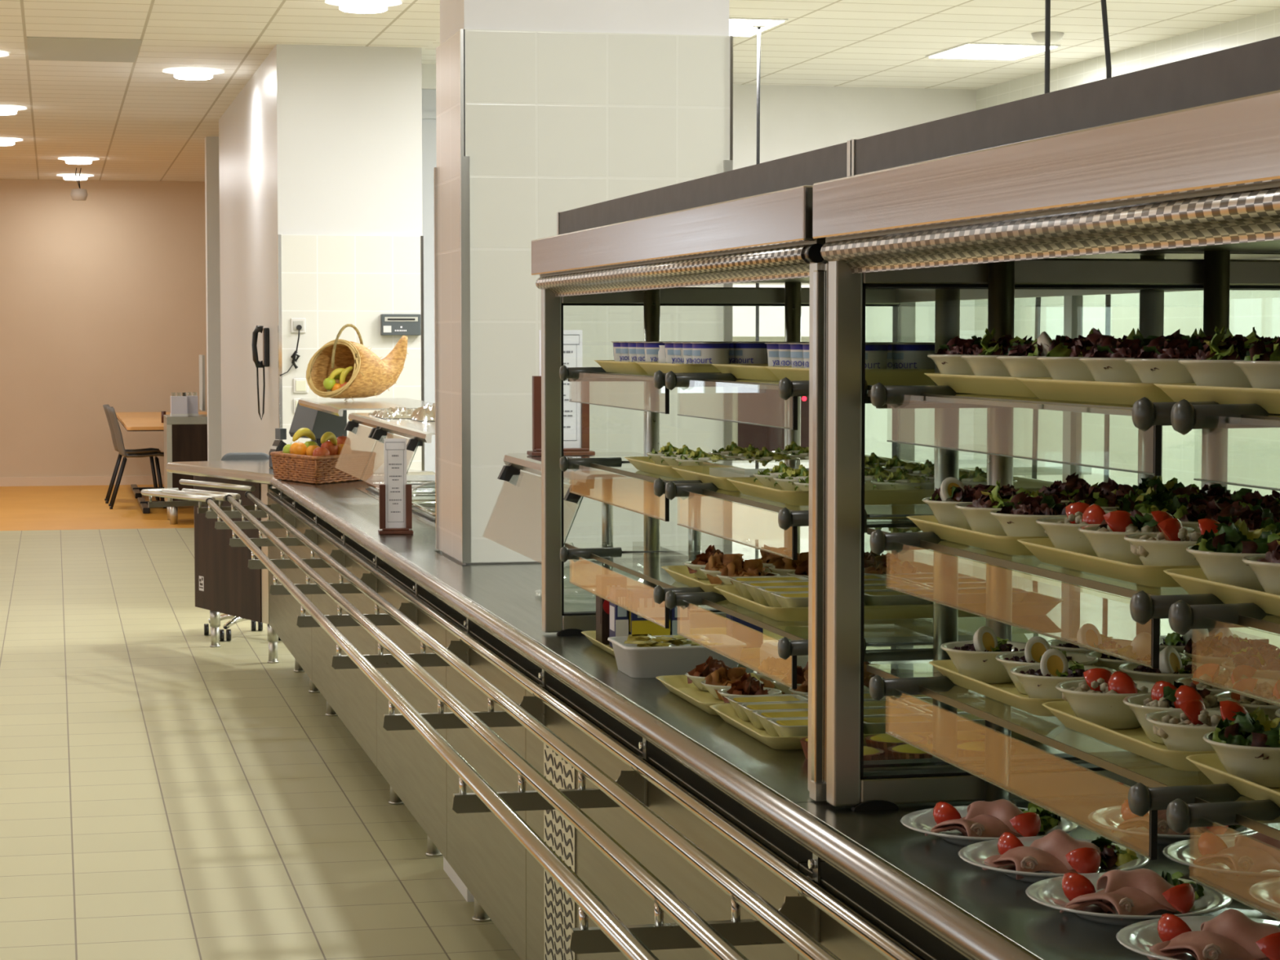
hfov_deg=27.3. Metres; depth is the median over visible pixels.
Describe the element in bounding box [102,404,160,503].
dining chair
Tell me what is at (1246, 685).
salad bowl
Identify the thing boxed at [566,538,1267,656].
shelf
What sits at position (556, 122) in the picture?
tile
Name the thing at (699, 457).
dish
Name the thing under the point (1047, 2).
hanging cable
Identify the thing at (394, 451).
print
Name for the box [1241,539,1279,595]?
salad bowl
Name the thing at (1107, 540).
salad bowl
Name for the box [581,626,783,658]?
food tray
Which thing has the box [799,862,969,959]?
base cabinet
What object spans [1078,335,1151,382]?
salad bowl
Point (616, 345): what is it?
pot
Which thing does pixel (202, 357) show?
trim
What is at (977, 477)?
dish
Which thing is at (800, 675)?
dish
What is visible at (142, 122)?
ceiling
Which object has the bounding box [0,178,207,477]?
wall
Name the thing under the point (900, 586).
dish
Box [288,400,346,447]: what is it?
cash register
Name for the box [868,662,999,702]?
shelf
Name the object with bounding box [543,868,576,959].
vent grille
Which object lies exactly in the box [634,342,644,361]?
pot
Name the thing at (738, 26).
recessed light
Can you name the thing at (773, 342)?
pot
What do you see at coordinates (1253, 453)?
wall
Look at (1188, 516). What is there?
salad bowl
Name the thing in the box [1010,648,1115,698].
salad bowl
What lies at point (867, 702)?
dish
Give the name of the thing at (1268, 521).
salad bowl
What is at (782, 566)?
dish
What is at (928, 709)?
dish
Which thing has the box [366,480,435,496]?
steel pan
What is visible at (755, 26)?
cup
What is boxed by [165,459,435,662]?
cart
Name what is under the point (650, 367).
food tray
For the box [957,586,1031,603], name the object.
dish
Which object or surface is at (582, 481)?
shelf
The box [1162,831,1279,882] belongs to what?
plate
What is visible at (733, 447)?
dish
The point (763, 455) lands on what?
dish
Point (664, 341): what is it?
pot
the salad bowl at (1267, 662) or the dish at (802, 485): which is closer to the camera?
the salad bowl at (1267, 662)
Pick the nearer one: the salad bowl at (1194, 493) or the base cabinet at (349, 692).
the salad bowl at (1194, 493)
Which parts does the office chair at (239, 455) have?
backrest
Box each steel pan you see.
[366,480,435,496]
[412,489,435,507]
[412,500,435,519]
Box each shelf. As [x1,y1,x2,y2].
[298,398,434,434]
[334,413,435,488]
[484,452,701,608]
[565,453,1062,524]
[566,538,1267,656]
[602,372,933,393]
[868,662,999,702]
[871,527,1279,624]
[925,393,1279,417]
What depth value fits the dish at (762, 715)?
3.94 m
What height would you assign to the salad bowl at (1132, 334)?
0.072 m
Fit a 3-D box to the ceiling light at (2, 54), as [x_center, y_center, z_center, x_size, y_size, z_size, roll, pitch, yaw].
[-3.669,-2.339,14.547,0.360,0.050,0.360,-1,3,-13]
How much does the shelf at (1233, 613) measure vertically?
0.008 m
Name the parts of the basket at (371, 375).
handle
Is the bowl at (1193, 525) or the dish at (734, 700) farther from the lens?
the dish at (734, 700)
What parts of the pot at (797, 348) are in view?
foil lid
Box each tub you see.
[607,633,746,678]
[760,641,871,668]
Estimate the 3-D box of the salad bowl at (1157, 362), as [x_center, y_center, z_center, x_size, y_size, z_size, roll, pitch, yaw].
[0.529,-0.109,2.555,0.117,0.063,0.117,2,4,29]
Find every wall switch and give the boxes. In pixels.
[293,377,308,393]
[293,398,300,413]
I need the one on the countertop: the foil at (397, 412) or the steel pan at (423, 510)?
the steel pan at (423, 510)
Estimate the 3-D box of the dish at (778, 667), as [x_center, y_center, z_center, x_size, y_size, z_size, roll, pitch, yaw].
[0.243,0.325,4.473,0.104,0.056,0.104,2,4,36]
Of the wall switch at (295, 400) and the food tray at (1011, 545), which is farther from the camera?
the wall switch at (295, 400)
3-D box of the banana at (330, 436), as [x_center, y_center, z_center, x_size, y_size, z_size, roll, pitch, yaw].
[-1.296,-0.171,10.967,0.036,0.059,0.136,1,3,22]
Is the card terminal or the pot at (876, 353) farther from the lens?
the card terminal
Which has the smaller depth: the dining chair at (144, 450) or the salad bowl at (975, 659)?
the salad bowl at (975, 659)
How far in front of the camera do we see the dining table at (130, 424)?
22.63 m
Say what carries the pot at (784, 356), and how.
on the food tray at (748, 371)
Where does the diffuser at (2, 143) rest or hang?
attached to the ceiling light at (3, 141)
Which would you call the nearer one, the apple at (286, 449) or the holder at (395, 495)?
the holder at (395, 495)
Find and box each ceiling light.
[0,51,8,57]
[0,105,26,115]
[0,137,22,146]
[56,173,93,180]
[57,156,99,164]
[162,67,223,79]
[324,0,401,13]
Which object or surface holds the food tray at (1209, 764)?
on the display case at (1184, 155)
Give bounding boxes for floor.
[0,484,1279,959]
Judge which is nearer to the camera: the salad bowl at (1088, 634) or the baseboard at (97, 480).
the salad bowl at (1088, 634)
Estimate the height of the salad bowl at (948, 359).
0.063 m
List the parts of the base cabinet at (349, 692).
leg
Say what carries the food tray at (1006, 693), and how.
on the display case at (1184, 155)
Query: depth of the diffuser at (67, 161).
23.09 m
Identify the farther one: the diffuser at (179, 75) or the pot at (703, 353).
the diffuser at (179, 75)
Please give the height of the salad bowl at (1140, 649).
0.066 m
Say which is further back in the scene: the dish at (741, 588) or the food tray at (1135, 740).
the dish at (741, 588)
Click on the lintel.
(428, 71)
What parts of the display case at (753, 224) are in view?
arm knob, arm knob, arm knob, flap arm, flap arm, flap arm, arm knob, arm knob, arm knob, arm knob, arm knob, arm knob, flap arm, flap arm, flap arm, flap arm, flap arm, flap arm, frame, arm knob, arm knob, arm knob, flap arm, flap arm, flap arm, frame, frame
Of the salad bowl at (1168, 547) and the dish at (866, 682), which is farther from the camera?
the dish at (866, 682)
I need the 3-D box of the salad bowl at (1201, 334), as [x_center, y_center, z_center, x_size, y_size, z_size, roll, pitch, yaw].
[0.669,-0.141,3.072,0.117,0.072,0.117,-1,3,-11]
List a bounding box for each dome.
[411,480,435,512]
[534,559,643,599]
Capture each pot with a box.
[611,341,622,361]
[618,341,629,361]
[626,341,662,361]
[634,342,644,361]
[642,342,664,361]
[657,345,666,363]
[662,342,675,364]
[664,341,700,342]
[671,342,684,364]
[680,342,693,364]
[690,342,731,364]
[728,342,734,364]
[731,342,773,364]
[748,341,782,342]
[764,342,779,366]
[773,342,808,342]
[776,342,791,366]
[788,342,804,368]
[800,342,808,368]
[865,342,890,368]
[883,342,925,342]
[886,344,893,368]
[889,342,934,368]
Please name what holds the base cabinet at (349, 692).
on the floor
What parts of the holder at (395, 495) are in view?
post, post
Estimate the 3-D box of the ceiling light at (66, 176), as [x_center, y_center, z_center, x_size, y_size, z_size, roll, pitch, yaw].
[-5.481,-2.938,25.560,0.360,0.050,0.360,-1,3,-13]
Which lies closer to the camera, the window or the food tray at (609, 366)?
the food tray at (609, 366)
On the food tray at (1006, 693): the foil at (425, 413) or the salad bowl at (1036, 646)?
the salad bowl at (1036, 646)
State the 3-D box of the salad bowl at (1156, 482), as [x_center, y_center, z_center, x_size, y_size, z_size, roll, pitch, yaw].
[0.642,0.027,3.206,0.117,0.068,0.117,1,3,24]
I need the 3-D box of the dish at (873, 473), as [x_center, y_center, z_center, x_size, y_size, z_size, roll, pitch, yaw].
[0.360,-0.001,3.914,0.104,0.046,0.104,-1,3,-21]
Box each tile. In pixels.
[280,234,422,470]
[463,29,729,562]
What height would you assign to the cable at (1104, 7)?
2.171 m
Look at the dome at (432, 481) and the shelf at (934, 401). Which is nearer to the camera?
the shelf at (934, 401)
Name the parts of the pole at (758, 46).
cord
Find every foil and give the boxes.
[368,406,415,418]
[408,403,435,421]
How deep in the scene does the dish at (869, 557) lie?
4.38 m
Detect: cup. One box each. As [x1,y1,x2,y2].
[627,342,636,361]
[752,25,765,27]
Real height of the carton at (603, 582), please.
0.130 m
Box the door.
[422,88,436,472]
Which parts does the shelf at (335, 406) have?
shelf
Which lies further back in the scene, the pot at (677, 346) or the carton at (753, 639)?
the carton at (753, 639)
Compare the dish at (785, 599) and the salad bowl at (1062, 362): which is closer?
the salad bowl at (1062, 362)
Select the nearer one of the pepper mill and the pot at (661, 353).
the pot at (661, 353)
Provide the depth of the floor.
8.79 m
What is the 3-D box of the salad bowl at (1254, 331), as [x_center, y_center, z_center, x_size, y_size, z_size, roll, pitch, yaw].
[0.630,-0.121,2.697,0.117,0.072,0.117,2,4,35]
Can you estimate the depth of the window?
16.12 m
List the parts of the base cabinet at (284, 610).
leg, leg, leg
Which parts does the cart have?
leg, panel, frame, leg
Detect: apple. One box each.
[282,443,291,457]
[304,440,318,448]
[312,446,329,462]
[320,440,337,455]
[323,377,336,390]
[337,434,346,444]
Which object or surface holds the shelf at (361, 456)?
on the countertop
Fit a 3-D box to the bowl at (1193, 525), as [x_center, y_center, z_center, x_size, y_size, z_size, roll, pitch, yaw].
[0.608,0.062,2.816,0.117,0.041,0.117,2,4,38]
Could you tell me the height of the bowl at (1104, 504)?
0.041 m
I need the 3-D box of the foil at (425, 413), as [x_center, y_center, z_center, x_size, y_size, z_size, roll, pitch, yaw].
[-0.704,-0.236,9.013,0.140,0.058,0.300,-1,3,-13]
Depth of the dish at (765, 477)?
3.98 m
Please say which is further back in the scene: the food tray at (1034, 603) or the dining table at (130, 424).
the dining table at (130, 424)
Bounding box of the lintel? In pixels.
[422,63,435,88]
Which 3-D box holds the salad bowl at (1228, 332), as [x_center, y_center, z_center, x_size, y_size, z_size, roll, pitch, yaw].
[0.608,-0.127,2.812,0.117,0.072,0.117,0,3,-7]
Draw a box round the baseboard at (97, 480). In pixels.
[0,475,164,486]
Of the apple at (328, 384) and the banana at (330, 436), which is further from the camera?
the apple at (328, 384)
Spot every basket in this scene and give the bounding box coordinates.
[270,451,359,484]
[306,324,408,401]
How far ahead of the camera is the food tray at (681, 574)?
4.43 m
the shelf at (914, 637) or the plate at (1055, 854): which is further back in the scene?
the shelf at (914, 637)
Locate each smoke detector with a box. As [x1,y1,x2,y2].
[70,168,88,200]
[1031,31,1063,43]
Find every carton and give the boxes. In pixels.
[595,574,626,644]
[608,586,628,648]
[627,588,670,635]
[670,605,689,635]
[726,613,763,648]
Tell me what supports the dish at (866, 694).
on the food tray at (726, 712)
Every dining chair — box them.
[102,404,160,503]
[106,406,166,509]
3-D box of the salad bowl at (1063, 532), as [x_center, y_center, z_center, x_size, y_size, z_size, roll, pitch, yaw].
[0.478,0.054,2.786,0.117,0.060,0.117,2,4,34]
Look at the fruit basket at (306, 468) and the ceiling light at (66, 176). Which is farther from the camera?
the ceiling light at (66, 176)
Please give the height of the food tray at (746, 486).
0.022 m
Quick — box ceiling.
[0,0,1279,181]
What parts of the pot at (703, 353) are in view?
foil lid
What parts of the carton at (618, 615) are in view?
printed panel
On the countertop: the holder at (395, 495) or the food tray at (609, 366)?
the holder at (395, 495)
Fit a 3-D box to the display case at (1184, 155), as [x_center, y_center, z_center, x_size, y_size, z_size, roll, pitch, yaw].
[0.831,0.042,2.433,0.799,0.851,2.117,-1,3,-13]
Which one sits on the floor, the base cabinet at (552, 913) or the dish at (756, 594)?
the base cabinet at (552, 913)
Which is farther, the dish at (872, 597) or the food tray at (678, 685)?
the food tray at (678, 685)
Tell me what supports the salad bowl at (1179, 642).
on the food tray at (1006, 693)
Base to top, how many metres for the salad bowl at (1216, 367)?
0.072 m
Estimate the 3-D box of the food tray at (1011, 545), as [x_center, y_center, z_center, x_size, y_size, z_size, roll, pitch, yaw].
[0.578,0.061,3.074,0.460,0.022,0.355,-1,3,-13]
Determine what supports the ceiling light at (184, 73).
attached to the ceiling
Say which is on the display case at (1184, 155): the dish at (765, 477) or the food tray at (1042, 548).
the food tray at (1042, 548)
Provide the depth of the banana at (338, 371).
11.29 m
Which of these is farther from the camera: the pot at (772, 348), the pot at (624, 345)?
the pot at (624, 345)
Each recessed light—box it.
[728,17,787,36]
[925,42,1061,60]
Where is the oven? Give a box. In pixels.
[732,386,808,451]
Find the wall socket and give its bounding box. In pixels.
[280,318,306,376]
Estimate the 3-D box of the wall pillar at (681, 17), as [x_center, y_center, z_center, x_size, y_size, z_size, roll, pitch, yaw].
[-0.158,-0.427,7.205,0.714,3.070,0.440,-1,3,-13]
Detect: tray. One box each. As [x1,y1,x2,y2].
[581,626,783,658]
[594,360,647,373]
[624,454,920,478]
[635,361,719,374]
[656,672,781,715]
[661,560,975,595]
[671,463,986,490]
[708,459,893,477]
[709,703,1058,750]
[711,364,780,381]
[714,585,1063,621]
[726,475,1053,505]
[765,366,934,385]
[906,515,1048,555]
[924,373,1047,397]
[928,659,1066,716]
[1016,377,1195,404]
[1017,537,1200,586]
[1042,701,1216,771]
[1153,383,1279,413]
[1163,568,1279,616]
[1186,753,1279,807]
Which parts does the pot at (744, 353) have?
foil lid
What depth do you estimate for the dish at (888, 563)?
4.27 m
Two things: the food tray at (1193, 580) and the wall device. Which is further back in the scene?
the wall device
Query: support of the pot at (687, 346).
on the food tray at (650, 367)
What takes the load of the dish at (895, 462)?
on the food tray at (687, 473)
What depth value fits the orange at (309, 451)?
10.95 m
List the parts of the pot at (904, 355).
foil lid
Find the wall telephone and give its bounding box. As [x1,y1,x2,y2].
[251,325,269,419]
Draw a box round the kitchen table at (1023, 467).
[915,458,1091,592]
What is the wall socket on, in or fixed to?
attached to the tile at (332, 282)
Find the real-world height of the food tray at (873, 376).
0.022 m
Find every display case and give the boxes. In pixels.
[531,140,1279,791]
[812,35,1279,920]
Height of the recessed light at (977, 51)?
0.014 m
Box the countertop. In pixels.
[270,475,1279,959]
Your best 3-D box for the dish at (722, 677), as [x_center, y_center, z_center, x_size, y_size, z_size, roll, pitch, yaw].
[0.152,0.332,4.338,0.104,0.056,0.104,1,3,19]
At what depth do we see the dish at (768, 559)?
4.45 m
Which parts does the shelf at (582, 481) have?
shelf, post, post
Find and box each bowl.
[922,476,991,530]
[927,335,982,375]
[940,626,1026,684]
[955,479,1040,536]
[960,328,1036,377]
[990,491,1080,536]
[995,331,1072,377]
[995,635,1098,694]
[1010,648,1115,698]
[1035,502,1106,556]
[1036,327,1124,381]
[1038,472,1106,502]
[1046,623,1132,666]
[1052,328,1101,341]
[1055,667,1155,729]
[1062,477,1142,510]
[1062,501,1119,510]
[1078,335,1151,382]
[1078,509,1195,564]
[1085,631,1187,672]
[1103,486,1196,519]
[1103,507,1153,519]
[1105,328,1143,342]
[1118,646,1226,684]
[1122,680,1239,744]
[1124,335,1206,382]
[1124,518,1220,565]
[1132,475,1207,494]
[1142,335,1182,342]
[1145,699,1248,751]
[1159,628,1208,662]
[1161,328,1184,342]
[1169,497,1253,533]
[1173,484,1235,502]
[1174,662,1277,695]
[1177,325,1277,387]
[1180,521,1200,533]
[1182,627,1278,675]
[1186,518,1279,591]
[1191,327,1232,344]
[1191,328,1211,338]
[1196,504,1279,532]
[1196,524,1255,532]
[1202,706,1279,787]
[1208,488,1279,511]
[1214,677,1279,720]
[1221,646,1279,680]
[1233,338,1279,389]
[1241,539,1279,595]
[1243,326,1278,342]
[1259,516,1279,536]
[1275,708,1279,717]
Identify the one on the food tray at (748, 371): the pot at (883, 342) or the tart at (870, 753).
the pot at (883, 342)
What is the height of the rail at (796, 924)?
0.112 m
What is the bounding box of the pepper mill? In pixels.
[161,411,165,422]
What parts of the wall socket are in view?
plate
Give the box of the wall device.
[380,314,420,335]
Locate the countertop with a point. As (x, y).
(988, 914)
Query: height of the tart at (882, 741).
0.030 m
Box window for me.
[732,283,866,336]
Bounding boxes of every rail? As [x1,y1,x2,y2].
[140,479,271,513]
[205,491,925,959]
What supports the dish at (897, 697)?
on the food tray at (726, 712)
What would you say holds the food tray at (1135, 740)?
on the display case at (1184, 155)
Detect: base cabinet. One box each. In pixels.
[163,414,207,524]
[268,488,337,715]
[311,518,403,804]
[376,564,490,921]
[446,613,542,959]
[525,669,825,959]
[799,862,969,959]
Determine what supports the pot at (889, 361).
on the food tray at (873, 376)
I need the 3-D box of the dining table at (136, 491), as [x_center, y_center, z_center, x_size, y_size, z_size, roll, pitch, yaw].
[-4.338,-0.248,25.259,1.310,0.750,2.150,-1,3,-13]
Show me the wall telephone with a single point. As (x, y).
(265, 362)
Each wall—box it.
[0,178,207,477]
[204,136,221,461]
[732,84,976,565]
[973,8,1279,648]
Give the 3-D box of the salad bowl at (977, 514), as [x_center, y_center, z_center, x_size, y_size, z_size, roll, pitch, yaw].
[0.422,0.034,3.037,0.117,0.072,0.117,1,3,23]
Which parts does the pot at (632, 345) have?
foil lid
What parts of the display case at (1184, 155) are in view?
arm knob, arm knob, arm knob, flap arm, flap arm, flap arm, frame, arm knob, arm knob, arm knob, arm knob, arm knob, arm knob, flap arm, flap arm, flap arm, flap arm, flap arm, flap arm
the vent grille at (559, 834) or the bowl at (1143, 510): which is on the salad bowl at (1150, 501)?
the bowl at (1143, 510)
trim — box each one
[199,355,204,410]
[277,234,282,440]
[420,235,424,471]
[434,167,438,549]
[459,28,463,562]
[460,155,471,563]
[722,160,733,540]
[728,35,733,159]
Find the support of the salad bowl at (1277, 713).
on the food tray at (1135, 740)
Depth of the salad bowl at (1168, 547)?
2.53 m
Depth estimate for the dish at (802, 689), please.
4.24 m
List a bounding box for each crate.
[169,391,187,416]
[186,391,198,416]
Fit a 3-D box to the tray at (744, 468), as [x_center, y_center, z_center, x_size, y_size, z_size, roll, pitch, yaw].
[0.265,-0.012,4.270,0.270,0.028,0.280,-1,3,-13]
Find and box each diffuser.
[0,108,17,115]
[0,140,14,146]
[63,176,87,180]
[65,159,92,164]
[173,71,213,79]
[338,1,387,13]
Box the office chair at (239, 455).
[204,452,280,640]
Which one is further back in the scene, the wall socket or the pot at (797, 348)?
the wall socket
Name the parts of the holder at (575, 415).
post, post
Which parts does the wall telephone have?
coiled cord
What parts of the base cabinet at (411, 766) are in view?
leg, leg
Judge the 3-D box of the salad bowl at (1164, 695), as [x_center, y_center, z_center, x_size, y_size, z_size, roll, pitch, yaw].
[0.547,0.234,2.660,0.117,0.060,0.117,1,3,17]
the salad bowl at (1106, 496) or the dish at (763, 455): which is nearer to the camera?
the salad bowl at (1106, 496)
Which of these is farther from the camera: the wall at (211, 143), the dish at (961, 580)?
the wall at (211, 143)
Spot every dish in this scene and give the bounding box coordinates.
[645,442,693,465]
[660,444,708,466]
[675,447,735,466]
[684,544,724,579]
[684,655,731,691]
[699,551,744,584]
[700,666,763,700]
[708,441,743,457]
[715,558,780,584]
[717,672,782,702]
[724,444,759,460]
[724,693,808,721]
[727,575,808,600]
[737,701,808,728]
[739,446,799,460]
[740,580,808,606]
[752,461,793,490]
[752,656,799,688]
[752,708,808,737]
[755,586,808,607]
[759,544,799,573]
[766,717,808,737]
[768,551,808,575]
[769,661,808,693]
[770,591,808,607]
[771,440,805,454]
[773,464,808,490]
[786,446,808,459]
[786,560,808,577]
[788,669,808,697]
[793,476,866,490]
[804,691,891,699]
[807,573,893,579]
[863,663,877,679]
[863,674,875,691]
[863,698,907,706]
[863,706,925,733]
[863,713,932,733]
[864,452,890,469]
[864,463,891,489]
[864,551,884,568]
[864,552,920,576]
[864,578,910,584]
[864,583,928,605]
[864,588,933,605]
[869,455,919,472]
[870,467,933,489]
[885,572,972,581]
[888,694,928,702]
[899,697,985,710]
[902,459,933,476]
[902,577,986,586]
[916,703,985,715]
[920,470,968,479]
[920,582,986,589]
[956,711,1027,730]
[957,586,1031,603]
[958,466,1017,488]
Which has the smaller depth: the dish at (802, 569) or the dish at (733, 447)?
the dish at (802, 569)
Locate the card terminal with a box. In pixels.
[268,428,286,467]
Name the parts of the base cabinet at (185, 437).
post, leg, leg, panel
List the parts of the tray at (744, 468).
lid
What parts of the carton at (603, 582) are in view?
printed panel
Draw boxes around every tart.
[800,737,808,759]
[863,746,885,760]
[864,733,928,759]
[886,743,932,759]
[928,731,985,744]
[956,741,1016,757]
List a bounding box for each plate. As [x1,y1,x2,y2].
[900,799,1079,845]
[958,828,1150,882]
[1025,868,1232,925]
[1087,799,1267,844]
[1115,908,1279,959]
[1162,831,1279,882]
[1248,876,1279,911]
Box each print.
[385,441,404,522]
[563,334,579,440]
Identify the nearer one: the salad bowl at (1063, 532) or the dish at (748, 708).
the salad bowl at (1063, 532)
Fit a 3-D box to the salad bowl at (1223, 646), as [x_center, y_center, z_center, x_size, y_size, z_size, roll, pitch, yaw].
[0.693,0.207,3.071,0.117,0.068,0.117,0,3,-8]
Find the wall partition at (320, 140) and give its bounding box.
[218,44,422,488]
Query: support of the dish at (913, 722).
on the food tray at (726, 712)
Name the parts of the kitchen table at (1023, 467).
leg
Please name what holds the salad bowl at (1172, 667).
on the food tray at (1006, 693)
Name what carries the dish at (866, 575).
on the food tray at (1034, 603)
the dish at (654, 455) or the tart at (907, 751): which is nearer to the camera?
the tart at (907, 751)
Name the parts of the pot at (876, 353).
foil lid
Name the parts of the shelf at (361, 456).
shelf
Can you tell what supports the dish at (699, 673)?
on the food tray at (678, 685)
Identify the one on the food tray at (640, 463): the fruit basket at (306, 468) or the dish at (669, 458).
the dish at (669, 458)
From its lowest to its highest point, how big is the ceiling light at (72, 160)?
0.050 m
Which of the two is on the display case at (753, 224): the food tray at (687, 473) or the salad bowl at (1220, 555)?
the food tray at (687, 473)
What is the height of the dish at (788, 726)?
0.032 m
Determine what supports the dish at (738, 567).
on the food tray at (681, 574)
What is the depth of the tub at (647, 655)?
4.64 m
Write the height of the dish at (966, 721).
0.032 m
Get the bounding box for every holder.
[377,438,413,534]
[526,329,595,456]
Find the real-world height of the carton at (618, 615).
0.115 m
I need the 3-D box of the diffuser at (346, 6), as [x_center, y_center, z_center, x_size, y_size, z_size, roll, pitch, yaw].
[-1.292,-2.211,12.300,0.230,0.038,0.230,-1,3,-13]
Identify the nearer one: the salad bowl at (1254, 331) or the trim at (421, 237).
the salad bowl at (1254, 331)
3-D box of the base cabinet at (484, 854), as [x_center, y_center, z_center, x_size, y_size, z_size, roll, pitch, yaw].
[-0.018,0.744,6.094,0.700,0.852,1.130,-1,3,-13]
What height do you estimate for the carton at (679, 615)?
0.110 m
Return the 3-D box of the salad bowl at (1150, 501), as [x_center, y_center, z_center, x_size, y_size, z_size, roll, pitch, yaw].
[0.579,0.040,2.952,0.117,0.068,0.117,2,4,34]
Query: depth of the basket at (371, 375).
11.38 m
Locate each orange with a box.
[289,442,306,455]
[306,445,319,456]
[331,382,341,393]
[336,442,343,454]
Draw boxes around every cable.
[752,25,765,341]
[1031,0,1050,479]
[1101,0,1111,482]
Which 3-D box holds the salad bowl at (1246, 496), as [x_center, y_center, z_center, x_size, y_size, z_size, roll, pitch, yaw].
[0.693,0.042,2.977,0.117,0.063,0.117,-1,3,-22]
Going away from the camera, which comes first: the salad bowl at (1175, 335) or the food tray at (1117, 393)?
the food tray at (1117, 393)
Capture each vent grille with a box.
[543,742,576,874]
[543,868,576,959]
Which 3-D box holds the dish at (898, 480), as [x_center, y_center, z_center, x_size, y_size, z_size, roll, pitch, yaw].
[0.384,0.005,3.804,0.104,0.046,0.104,-3,4,-44]
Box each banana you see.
[292,427,315,441]
[320,431,337,445]
[328,368,344,378]
[328,373,340,379]
[339,366,353,384]
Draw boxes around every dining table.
[115,411,207,498]
[120,418,164,513]
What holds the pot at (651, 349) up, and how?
on the food tray at (609, 366)
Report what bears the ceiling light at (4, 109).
attached to the ceiling
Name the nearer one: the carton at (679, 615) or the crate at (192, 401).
the carton at (679, 615)
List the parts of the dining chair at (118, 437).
leg, leg, leg, leg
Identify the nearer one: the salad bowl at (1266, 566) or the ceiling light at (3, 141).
the salad bowl at (1266, 566)
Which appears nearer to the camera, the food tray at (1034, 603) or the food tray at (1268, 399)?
the food tray at (1268, 399)
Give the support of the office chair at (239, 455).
on the floor
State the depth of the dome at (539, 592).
6.09 m
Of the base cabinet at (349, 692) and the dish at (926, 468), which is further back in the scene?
the base cabinet at (349, 692)
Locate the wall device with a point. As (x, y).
(390, 324)
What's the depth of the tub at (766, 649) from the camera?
4.67 m
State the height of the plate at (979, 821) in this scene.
0.047 m
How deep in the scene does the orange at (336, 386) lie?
11.28 m
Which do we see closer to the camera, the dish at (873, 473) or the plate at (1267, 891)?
the plate at (1267, 891)

